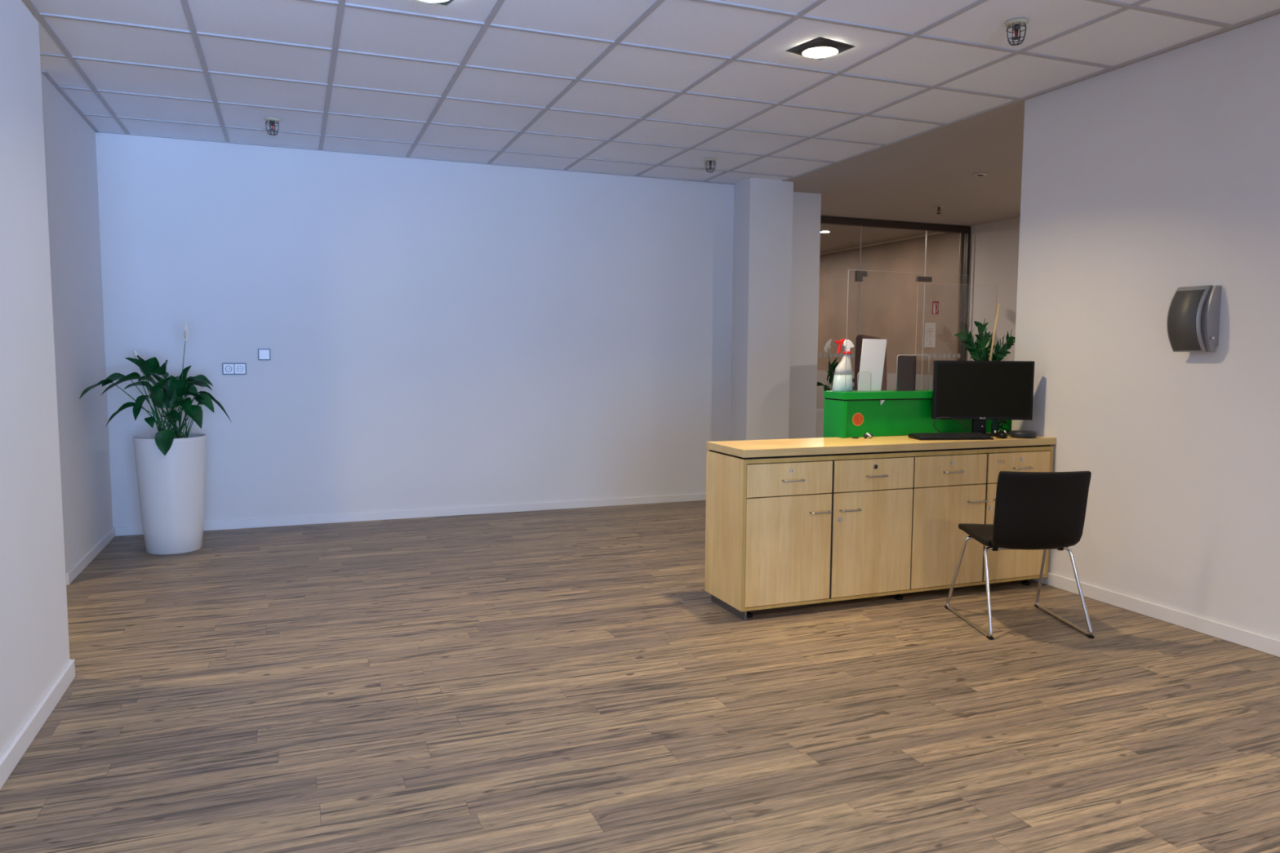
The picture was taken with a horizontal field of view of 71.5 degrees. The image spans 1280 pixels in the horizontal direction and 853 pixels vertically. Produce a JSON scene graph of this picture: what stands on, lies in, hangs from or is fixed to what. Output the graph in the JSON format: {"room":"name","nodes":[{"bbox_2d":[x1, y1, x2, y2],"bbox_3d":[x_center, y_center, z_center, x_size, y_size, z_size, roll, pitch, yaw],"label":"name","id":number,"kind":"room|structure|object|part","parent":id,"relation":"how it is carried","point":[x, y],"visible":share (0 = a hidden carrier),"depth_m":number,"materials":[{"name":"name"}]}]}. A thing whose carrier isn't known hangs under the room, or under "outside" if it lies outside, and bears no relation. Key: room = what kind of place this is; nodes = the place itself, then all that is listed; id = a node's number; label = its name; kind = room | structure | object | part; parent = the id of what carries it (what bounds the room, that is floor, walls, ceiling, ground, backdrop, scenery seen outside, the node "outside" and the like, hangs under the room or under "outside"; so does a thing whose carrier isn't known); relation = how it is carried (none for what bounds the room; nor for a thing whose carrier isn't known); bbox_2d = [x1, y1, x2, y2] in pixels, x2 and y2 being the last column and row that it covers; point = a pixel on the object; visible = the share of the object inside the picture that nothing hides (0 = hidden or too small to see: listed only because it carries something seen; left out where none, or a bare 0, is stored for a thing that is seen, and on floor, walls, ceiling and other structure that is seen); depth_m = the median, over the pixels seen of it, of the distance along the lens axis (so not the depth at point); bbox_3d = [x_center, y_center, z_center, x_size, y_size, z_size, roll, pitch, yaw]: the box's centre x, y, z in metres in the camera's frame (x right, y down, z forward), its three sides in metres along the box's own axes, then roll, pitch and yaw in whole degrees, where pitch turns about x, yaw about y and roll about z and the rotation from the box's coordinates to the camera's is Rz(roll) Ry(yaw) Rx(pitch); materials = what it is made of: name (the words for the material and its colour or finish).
{"room":"lobby","nodes":[
{"label":"lobby","id":0,"kind":"room"},
{"bbox_2d":[0,0,75,789],"bbox_3d":[-1.062,0.011,0.324,0.115,2.450,6.475,-2,5,-21],"label":"wall","id":1,"kind":"structure","parent":0,"point":[34,644],"depth_m":2.97,"materials":[{"name":"white paint"}]},
{"bbox_2d":[40,71,112,576],"bbox_3d":[-3.396,-0.560,5.267,0.150,2.735,1.360,-2,5,-21],"label":"wall","id":2,"kind":"structure","parent":0,"point":[69,141],"depth_m":5.18,"materials":[{"name":"white paint"}]},
{"bbox_2d":[65,527,115,585],"bbox_3d":[-3.327,0.769,5.409,0.014,0.062,1.360,-2,5,-21],"label":"baseboard","id":3,"kind":"structure","parent":2,"relation":"attached to","point":[96,549],"depth_m":5.27,"materials":[{"name":"white"}]},
{"bbox_2d":[132,432,206,555],"bbox_3d":[-2.961,0.420,5.624,0.412,0.726,0.412,-2,5,-21],"label":"pot","id":4,"kind":"object","parent":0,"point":[171,486],"depth_m":5.48,"materials":[{"name":"white ceramic"}]},
{"bbox_2d":[95,132,733,527],"bbox_3d":[-1.444,-0.681,6.834,4.950,2.735,0.150,-2,5,-21],"label":"wall","id":5,"kind":"structure","parent":0,"point":[438,334],"depth_m":6.65,"materials":[{"name":"white paint"}]},
{"bbox_2d":[222,363,246,374],"bbox_3d":[-2.841,-0.404,6.221,0.154,0.082,0.016,-2,5,-21],"label":"power socket","id":6,"kind":"object","parent":5,"relation":"attached to","point":[227,368],"visible":1,"depth_m":6.22,"materials":[{"name":"white plastic"}]},
{"bbox_3d":[-2.874,-0.403,6.206,0.067,0.066,0.003,-2,5,-21],"label":"socket plate","id":7,"kind":"part","parent":6,"relation":"part of","materials":[{"name":"white plastic"}]},
{"bbox_3d":[-2.807,-0.405,6.232,0.067,0.066,0.003,-2,5,-21],"label":"socket plate","id":8,"kind":"part","parent":6,"relation":"part of","materials":[{"name":"white plastic"}]},
{"bbox_2d":[257,348,271,359],"bbox_3d":[-2.658,-0.510,6.285,0.082,0.082,0.014,-2,5,-21],"label":"light switch","id":9,"kind":"object","parent":5,"relation":"attached to","point":[263,353],"visible":1,"depth_m":6.28,"materials":[{"name":"white plastic"}]},
{"bbox_2d":[115,493,706,536],"bbox_3d":[-1.392,0.657,6.882,4.666,0.062,0.014,-2,5,-21],"label":"baseboard","id":10,"kind":"structure","parent":5,"relation":"attached to","point":[362,517],"depth_m":6.78,"materials":[{"name":"white"}]},
{"bbox_2d":[0,500,1279,852],"bbox_3d":[1.188,0.766,6.724,13.400,0.100,16.600,-2,5,-21],"label":"floor","id":11,"kind":"structure","parent":0,"point":[566,680],"depth_m":3.17,"materials":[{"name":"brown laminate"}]},
{"bbox_2d":[79,320,231,555],"bbox_3d":[-3.007,0.066,5.520,0.817,1.448,0.477,-3,6,-35],"label":"peace lily","id":12,"kind":"object","parent":11,"relation":"on","point":[171,465],"visible":1,"depth_m":5.49,"materials":[{"name":"ceramic"}]},
{"bbox_2d":[815,338,853,437],"bbox_3d":[1.905,-0.133,8.481,0.467,1.406,0.447,-2,5,-21],"label":"peace lily","id":13,"kind":"object","parent":11,"relation":"on","point":[820,412],"visible":0.16,"depth_m":8.38,"materials":[{"name":"plant"}]},
{"bbox_2d":[815,408,823,437],"bbox_3d":[1.871,0.205,8.516,0.412,0.726,0.412,-2,5,-21],"label":"pot","id":14,"kind":"object","parent":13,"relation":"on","point":[820,412],"depth_m":8.40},
{"bbox_2d":[853,334,886,390],"bbox_3d":[2.093,-0.048,7.377,0.522,1.422,0.568,-4,6,-41],"label":"chair","id":15,"kind":"object","parent":11,"relation":"on","point":[859,340],"visible":0.13,"depth_m":7.41,"materials":[{"name":"red fabric"}]},
{"bbox_2d":[704,432,1056,621],"bbox_3d":[1.302,0.477,4.691,1.912,0.817,0.430,-2,5,-21],"label":"sideboard","id":16,"kind":"object","parent":11,"relation":"on","point":[793,522],"visible":0.92,"depth_m":4.42,"materials":[{"name":"brown wood"}]},
{"bbox_3d":[0.714,0.593,4.281,0.469,0.521,0.018,-2,5,-21],"label":"door","id":17,"kind":"part","parent":16,"relation":"part of","materials":[{"name":"brown wood"}]},
{"bbox_3d":[0.716,0.251,4.252,0.469,0.156,0.018,-2,5,-21],"label":"drawer","id":18,"kind":"part","parent":16,"relation":"part of","materials":[{"name":"brown wood"}]},
{"bbox_3d":[0.734,0.258,4.234,0.116,0.008,0.030,-2,5,-21],"label":"handle","id":19,"kind":"part","parent":16,"relation":"part of","materials":[{"name":"metal"}]},
{"bbox_3d":[0.878,0.416,4.304,0.116,0.008,0.030,-2,5,-21],"label":"handle","id":20,"kind":"part","parent":16,"relation":"part of","materials":[{"name":"metal"}]},
{"bbox_3d":[1.038,0.412,4.367,0.116,0.008,0.030,-2,5,-21],"label":"handle","id":21,"kind":"part","parent":16,"relation":"part of","materials":[{"name":"metal"}]},
{"bbox_2d":[863,432,872,438],"bbox_3d":[1.217,0.047,4.736,0.056,0.031,0.034,-2,5,-21],"label":"earphones","id":22,"kind":"object","parent":16,"relation":"on","point":[865,435],"visible":1,"depth_m":4.72,"materials":[{"name":"white plastic"}]},
{"bbox_3d":[1.163,0.581,4.456,0.471,0.521,0.018,-2,5,-21],"label":"door","id":23,"kind":"part","parent":16,"relation":"part of","materials":[{"name":"brown wood"}]},
{"bbox_3d":[1.165,0.239,4.427,0.471,0.156,0.018,-2,5,-21],"label":"drawer","id":24,"kind":"part","parent":16,"relation":"part of","materials":[{"name":"brown wood"}]},
{"bbox_3d":[1.181,0.246,4.408,0.116,0.008,0.030,-2,5,-21],"label":"handle","id":25,"kind":"part","parent":16,"relation":"part of","materials":[{"name":"metal"}]},
{"bbox_2d":[706,432,1056,457],"bbox_3d":[1.300,0.087,4.671,1.912,0.037,0.402,-2,5,-21],"label":"countertop","id":26,"kind":"structure","parent":16,"relation":"on","point":[816,446],"depth_m":4.47,"materials":[{"name":"brown wood"}]},
{"bbox_3d":[1.604,0.569,4.628,0.461,0.521,0.018,-2,5,-21],"label":"door","id":27,"kind":"part","parent":16,"relation":"part of","materials":[{"name":"brown wood"}]},
{"bbox_3d":[1.606,0.227,4.599,0.461,0.156,0.018,-2,5,-21],"label":"drawer","id":28,"kind":"part","parent":16,"relation":"part of","materials":[{"name":"brown wood"}]},
{"bbox_2d":[907,432,993,439],"bbox_3d":[1.657,0.052,4.739,0.410,0.026,0.150,0,5,-8],"label":"keyboard","id":29,"kind":"object","parent":16,"relation":"on","point":[919,436],"visible":1,"depth_m":4.70,"materials":[{"name":"black plastic"}]},
{"bbox_2d":[933,416,969,432],"bbox_3d":[1.699,-0.003,4.854,0.215,0.108,0.032,-1,5,-12],"label":"cable loop","id":30,"kind":"object","parent":16,"relation":"on","point":[941,416],"visible":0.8,"depth_m":4.85,"materials":[{"name":"black"}]},
{"bbox_3d":[1.621,0.234,4.579,0.116,0.008,0.030,-2,5,-21],"label":"handle","id":31,"kind":"part","parent":16,"relation":"part of","materials":[{"name":"metal"}]},
{"bbox_3d":[1.772,0.392,4.652,0.116,0.008,0.030,-2,5,-21],"label":"handle","id":32,"kind":"part","parent":16,"relation":"part of","materials":[{"name":"metal"}]},
{"bbox_2d":[931,360,1034,436],"bbox_3d":[1.884,-0.156,4.915,0.536,0.414,0.140,1,5,3],"label":"computer monitor","id":33,"kind":"object","parent":16,"relation":"on","point":[977,391],"visible":0.86,"depth_m":4.87,"materials":[{"name":"black plastic"}]},
{"bbox_2d":[991,419,999,433],"bbox_3d":[2.026,-0.023,5.065,0.040,0.125,0.026,0,5,-4],"label":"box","id":34,"kind":"object","parent":16,"relation":"on","point":[995,426],"visible":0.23,"depth_m":5.06,"materials":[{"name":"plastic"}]},
{"bbox_2d":[991,419,1010,434],"bbox_3d":[2.047,-0.029,5.007,0.114,0.142,0.099,-2,5,-21],"label":"cable tangle","id":35,"kind":"object","parent":16,"relation":"on","point":[1000,420],"visible":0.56,"depth_m":5.03,"materials":[{"name":"black plastic"}]},
{"bbox_2d":[994,430,1007,438],"bbox_3d":[1.950,0.043,4.799,0.057,0.038,0.102,0,5,-1],"label":"computer mouse","id":36,"kind":"object","parent":16,"relation":"on","point":[999,434],"visible":1,"depth_m":4.77,"materials":[{"name":"black plastic"}]},
{"bbox_3d":[2.027,0.558,4.792,0.424,0.521,0.018,-2,5,-21],"label":"door","id":37,"kind":"part","parent":16,"relation":"part of","materials":[{"name":"brown wood"}]},
{"bbox_3d":[2.029,0.215,4.763,0.424,0.156,0.018,-2,5,-21],"label":"drawer","id":38,"kind":"part","parent":16,"relation":"part of","materials":[{"name":"brown wood"}]},
{"bbox_2d":[1009,430,1036,438],"bbox_3d":[2.083,0.042,4.830,0.136,0.035,0.136,-2,5,-21],"label":"hub","id":39,"kind":"object","parent":16,"relation":"on","point":[1013,433],"visible":1,"depth_m":4.78,"materials":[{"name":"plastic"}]},
{"bbox_3d":[2.050,0.223,4.746,0.116,0.008,0.030,-2,5,-21],"label":"handle","id":40,"kind":"part","parent":16,"relation":"part of","materials":[{"name":"metal"}]},
{"bbox_2d":[822,389,1012,437],"bbox_3d":[1.791,0.320,5.136,1.605,1.061,0.195,-2,5,-21],"label":"box","id":41,"kind":"object","parent":11,"relation":"on","point":[884,412],"depth_m":4.85,"materials":[{"name":"green paint"}]},
{"bbox_3d":[1.056,0.362,4.851,0.022,1.016,0.191,-2,5,-21],"label":"panel","id":42,"kind":"part","parent":41,"relation":"part of","materials":[{"name":"green paint"}]},
{"bbox_2d":[831,338,853,391],"bbox_3d":[1.103,-0.332,4.824,0.122,0.284,0.068,-2,5,-21],"label":"spray bottle","id":43,"kind":"object","parent":41,"relation":"on","point":[840,376],"visible":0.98,"depth_m":4.80,"materials":[{"name":"white plastic"}]},
{"bbox_2d":[852,413,863,426],"bbox_3d":[1.173,-0.038,4.781,0.072,0.072,0.002,-2,5,-21],"label":"round sticker","id":44,"kind":"object","parent":41,"relation":"attached to","point":[857,419],"visible":1,"depth_m":4.78,"materials":[{"name":"orange paper"}]},
{"bbox_2d":[857,372,871,391],"bbox_3d":[1.211,-0.245,4.851,0.088,0.107,0.052,-2,5,-21],"label":"acrylic stand","id":45,"kind":"object","parent":41,"relation":"on","point":[859,372],"visible":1,"depth_m":4.82,"materials":[{"name":"grey"}]},
{"bbox_2d":[857,338,886,391],"bbox_3d":[1.282,-0.340,4.904,0.180,0.287,0.008,-2,5,-21],"label":"display board","id":46,"kind":"object","parent":41,"relation":"on","point":[873,350],"visible":0.89,"depth_m":4.90,"materials":[{"name":"plastic"}]},
{"bbox_2d":[823,389,932,399],"bbox_3d":[1.794,-0.189,5.093,1.605,0.038,0.195,-2,5,-21],"label":"countertop","id":47,"kind":"structure","parent":41,"relation":"on","point":[918,393],"depth_m":4.82,"materials":[{"name":"green paint"}]},
{"bbox_2d":[844,269,958,392],"bbox_3d":[1.464,-0.514,4.849,0.791,0.646,0.004,-2,5,-21],"label":"screen","id":48,"kind":"object","parent":41,"relation":"on","point":[848,269],"visible":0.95,"depth_m":4.72,"materials":[{"name":"clear glass"}]},
{"bbox_2d":[896,354,929,391],"bbox_3d":[1.505,-0.300,4.950,0.218,0.202,0.052,-2,5,-21],"label":"acrylic stand","id":49,"kind":"object","parent":41,"relation":"on","point":[899,354],"visible":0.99,"depth_m":4.91,"materials":[{"name":"grey"}]},
{"bbox_2d":[895,355,916,391],"bbox_3d":[1.475,-0.294,4.924,0.131,0.193,0.002,-2,5,-21],"label":"card","id":50,"kind":"object","parent":49,"relation":"in","point":[906,365],"visible":1,"depth_m":4.92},
{"bbox_3d":[1.829,-0.060,5.047,1.580,0.198,0.018,-2,5,-21],"label":"panel","id":51,"kind":"part","parent":41,"relation":"part of","materials":[{"name":"green paint"}]},
{"bbox_2d":[915,283,998,390],"bbox_3d":[1.825,-0.515,5.127,0.504,0.606,0.008,-1,5,-11],"label":"screen","id":52,"kind":"object","parent":41,"relation":"on","point":[917,283],"visible":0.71,"depth_m":5.12,"materials":[{"name":"clear glass"}]},
{"bbox_2d":[954,319,1015,360],"bbox_3d":[1.985,-0.416,5.108,0.452,0.414,0.109,-2,5,-21],"label":"plant","id":53,"kind":"object","parent":41,"relation":"on","point":[984,340],"visible":0.84,"depth_m":5.08,"materials":[{"name":"green plant"}]},
{"bbox_2d":[989,304,999,360],"bbox_3d":[2.028,-0.503,5.089,0.057,0.391,0.014,0,5,-7],"label":"bamboo stake","id":54,"kind":"object","parent":53,"relation":"on","point":[998,305],"visible":0.79,"depth_m":5.08,"materials":[{"name":"beige wood"}]},
{"bbox_2d":[944,471,1094,639],"bbox_3d":[1.784,0.554,4.187,0.483,0.753,0.504,0,5,-3],"label":"chair","id":55,"kind":"object","parent":11,"relation":"on","point":[1045,511],"visible":1,"depth_m":3.97,"materials":[{"name":"black leather"}]},
{"bbox_3d":[1.663,0.732,4.196,0.238,0.396,0.496,0,5,-3],"label":"sled leg","id":56,"kind":"part","parent":55,"relation":"part of","materials":[{"name":"silver metal"}]},
{"bbox_3d":[1.782,0.520,4.229,0.416,0.061,0.321,0,5,-3],"label":"seat","id":57,"kind":"part","parent":55,"relation":"part of","materials":[{"name":"black leather"}]},
{"bbox_3d":[1.796,0.381,3.991,0.420,0.374,0.129,0,5,-3],"label":"backrest","id":58,"kind":"part","parent":55,"relation":"part of","materials":[{"name":"black leather"}]},
{"bbox_3d":[1.903,0.732,4.210,0.238,0.396,0.496,0,5,-3],"label":"sled leg","id":59,"kind":"part","parent":55,"relation":"part of","materials":[{"name":"silver metal"}]},
{"bbox_2d":[21,0,1279,253],"bbox_3d":[1.204,-2.000,6.491,13.400,0.079,16.600,-2,5,-21],"label":"ceiling","id":60,"kind":"structure","parent":0,"point":[688,25],"depth_m":4.67,"materials":[{"name":"tile"}]},
{"bbox_2d":[263,117,280,135],"bbox_3d":[-2.273,-1.851,5.493,0.096,0.095,0.096,-4,7,-44],"label":"sprinkler","id":61,"kind":"object","parent":60,"relation":"attached to","point":[273,120],"visible":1,"depth_m":5.48,"materials":[{"name":"metal"}]},
{"bbox_3d":[-2.273,-1.892,5.489,0.096,0.011,0.096,-4,7,-44],"label":"ceiling plate","id":62,"kind":"part","parent":61,"relation":"part of","materials":[{"name":"white metal"}]},
{"bbox_2d":[417,0,453,5],"bbox_3d":[-0.827,-1.709,3.497,0.236,0.019,0.236,-3,6,-33],"label":"recessed light","id":63,"kind":"object","parent":60,"relation":"in","point":[446,2],"visible":1,"depth_m":3.58,"materials":[{"name":"white plastic"}]},
{"bbox_2d":[422,0,445,1],"bbox_3d":[-0.827,-1.709,3.497,0.160,0.012,0.160,-3,6,-33],"label":"diffuser","id":64,"kind":"object","parent":63,"relation":"attached to","point":[423,0],"depth_m":3.56,"materials":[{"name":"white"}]},
{"bbox_2d":[22,0,1279,184],"bbox_3d":[-0.464,-1.595,1.995,7.012,0.011,9.400,-2,5,-21],"label":"ceiling grid","id":65,"kind":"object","parent":60,"relation":"attached to","point":[341,4],"depth_m":4.59,"materials":[{"name":"silver metal"}]},
{"bbox_2d":[703,157,716,172],"bbox_3d":[0.519,-1.924,6.559,0.096,0.095,0.096,-4,7,-44],"label":"sprinkler","id":66,"kind":"object","parent":60,"relation":"attached to","point":[710,160],"visible":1,"depth_m":6.55,"materials":[{"name":"metal"}]},
{"bbox_3d":[0.520,-1.966,6.555,0.096,0.011,0.096,-4,7,-44],"label":"ceiling plate","id":67,"kind":"part","parent":66,"relation":"part of","materials":[{"name":"white metal"}]},
{"bbox_2d":[786,36,854,59],"bbox_3d":[0.841,-1.754,4.146,0.236,0.019,0.236,-3,6,-33],"label":"recessed light","id":68,"kind":"object","parent":60,"relation":"in","point":[820,48],"visible":1,"depth_m":4.11,"materials":[{"name":"white"}]},
{"bbox_2d":[802,46,837,57],"bbox_3d":[0.841,-1.754,4.146,0.160,0.012,0.160,-3,6,-33],"label":"diffuser","id":69,"kind":"object","parent":68,"relation":"attached to","point":[807,51],"depth_m":4.14,"materials":[{"name":"white plastic"}]},
{"bbox_2d":[935,204,942,214],"bbox_3d":[2.873,-2.082,8.539,0.070,0.077,0.070,-2,5,-21],"label":"sprinkler","id":70,"kind":"object","parent":60,"relation":"attached to","point":[939,206],"visible":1,"depth_m":8.53,"materials":[{"name":"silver metal"}]},
{"bbox_2d":[973,172,987,176],"bbox_3d":[2.686,-1.987,7.013,0.110,0.012,0.110,-2,5,-21],"label":"recessed light","id":71,"kind":"object","parent":60,"relation":"in","point":[981,174],"visible":1,"depth_m":6.99,"materials":[{"name":"paint"}]},
{"bbox_2d":[1004,17,1028,45],"bbox_3d":[1.616,-1.687,3.814,0.096,0.095,0.096,-4,7,-44],"label":"sprinkler","id":72,"kind":"object","parent":60,"relation":"attached to","point":[1015,24],"visible":1,"depth_m":3.80,"materials":[{"name":"metal"}]},
{"bbox_3d":[1.616,-1.729,3.810,0.096,0.011,0.096,-4,7,-44],"label":"ceiling plate","id":73,"kind":"part","parent":72,"relation":"part of","materials":[{"name":"white metal"}]},
{"bbox_2d":[730,177,793,440],"bbox_3d":[1.001,-0.734,7.631,0.405,2.735,0.440,-2,5,-21],"label":"wall pier","id":74,"kind":"object","parent":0,"point":[762,219],"visible":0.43,"depth_m":7.42,"materials":[{"name":"white paint"}]},
{"bbox_2d":[788,191,821,439],"bbox_3d":[1.170,-0.803,8.467,0.520,2.735,1.100,-2,5,-21],"label":"wall","id":75,"kind":"structure","parent":0,"point":[806,206],"depth_m":7.98,"materials":[{"name":"white paint"}]},
{"bbox_2d":[816,232,964,408],"bbox_3d":[2.621,-1.130,12.756,0.160,2.685,5.740,-2,5,-21],"label":"wall","id":76,"kind":"structure","parent":0,"point":[887,304],"depth_m":11.10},
{"bbox_2d":[819,231,945,255],"bbox_3d":[2.556,-2.450,12.617,0.014,0.028,5.740,-2,5,-21],"label":"trim","id":77,"kind":"structure","parent":76,"relation":"attached to","point":[933,233],"depth_m":11.26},
{"bbox_2d":[817,215,971,389],"bbox_3d":[2.440,-0.861,9.552,2.635,2.684,0.060,-2,5,-21],"label":"glass wall","id":78,"kind":"structure","parent":0,"point":[824,220],"depth_m":9.73,"materials":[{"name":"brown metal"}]},
{"bbox_3d":[2.447,-2.162,9.442,2.635,0.074,0.060,-2,5,-21],"label":"header rail","id":79,"kind":"part","parent":78,"relation":"part of","materials":[{"name":"brown metal"}]},
{"bbox_2d":[924,322,935,346],"bbox_3d":[3.210,-1.014,9.831,0.146,0.270,0.004,-2,5,-21],"label":"paper notice","id":80,"kind":"object","parent":78,"relation":"attached to","point":[930,327],"visible":1,"depth_m":9.83,"materials":[{"name":"grey paper"}]},
{"bbox_2d":[931,300,939,315],"bbox_3d":[3.268,-1.314,9.826,0.104,0.156,0.007,-2,5,-21],"label":"fire extinguisher sign","id":81,"kind":"object","parent":78,"relation":"attached to","point":[935,304],"visible":1,"depth_m":9.82,"materials":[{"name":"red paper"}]},
{"bbox_3d":[3.651,-0.857,10.026,0.035,2.610,0.060,-2,5,-21],"label":"rail","id":82,"kind":"part","parent":78,"relation":"part of","materials":[{"name":"brown metal"}]},
{"bbox_2d":[966,217,1020,360],"bbox_3d":[5.227,-0.593,6.249,0.150,2.735,8.200,-2,5,-21],"label":"wall","id":83,"kind":"structure","parent":0,"point":[994,246],"depth_m":9.58,"materials":[{"name":"paint"}]},
{"bbox_2d":[1011,13,1279,639],"bbox_3d":[3.412,-0.254,2.084,0.160,2.735,6.535,-2,5,-21],"label":"wall","id":84,"kind":"structure","parent":0,"point":[1144,180],"depth_m":4.21,"materials":[{"name":"white paint"}]},
{"bbox_2d":[1030,572,1279,657],"bbox_3d":[3.296,1.070,2.234,0.014,0.070,6.385,-2,5,-21],"label":"baseboard","id":85,"kind":"structure","parent":84,"relation":"attached to","point":[1270,646],"depth_m":4.21,"materials":[{"name":"white"}]},
{"bbox_2d":[1166,284,1222,351],"bbox_3d":[2.507,-0.486,4.018,0.111,0.296,0.190,-2,5,-21],"label":"dispenser","id":86,"kind":"object","parent":84,"relation":"attached to","point":[1193,321],"visible":1,"depth_m":3.98,"materials":[{"name":"silver metal"}]}
]}

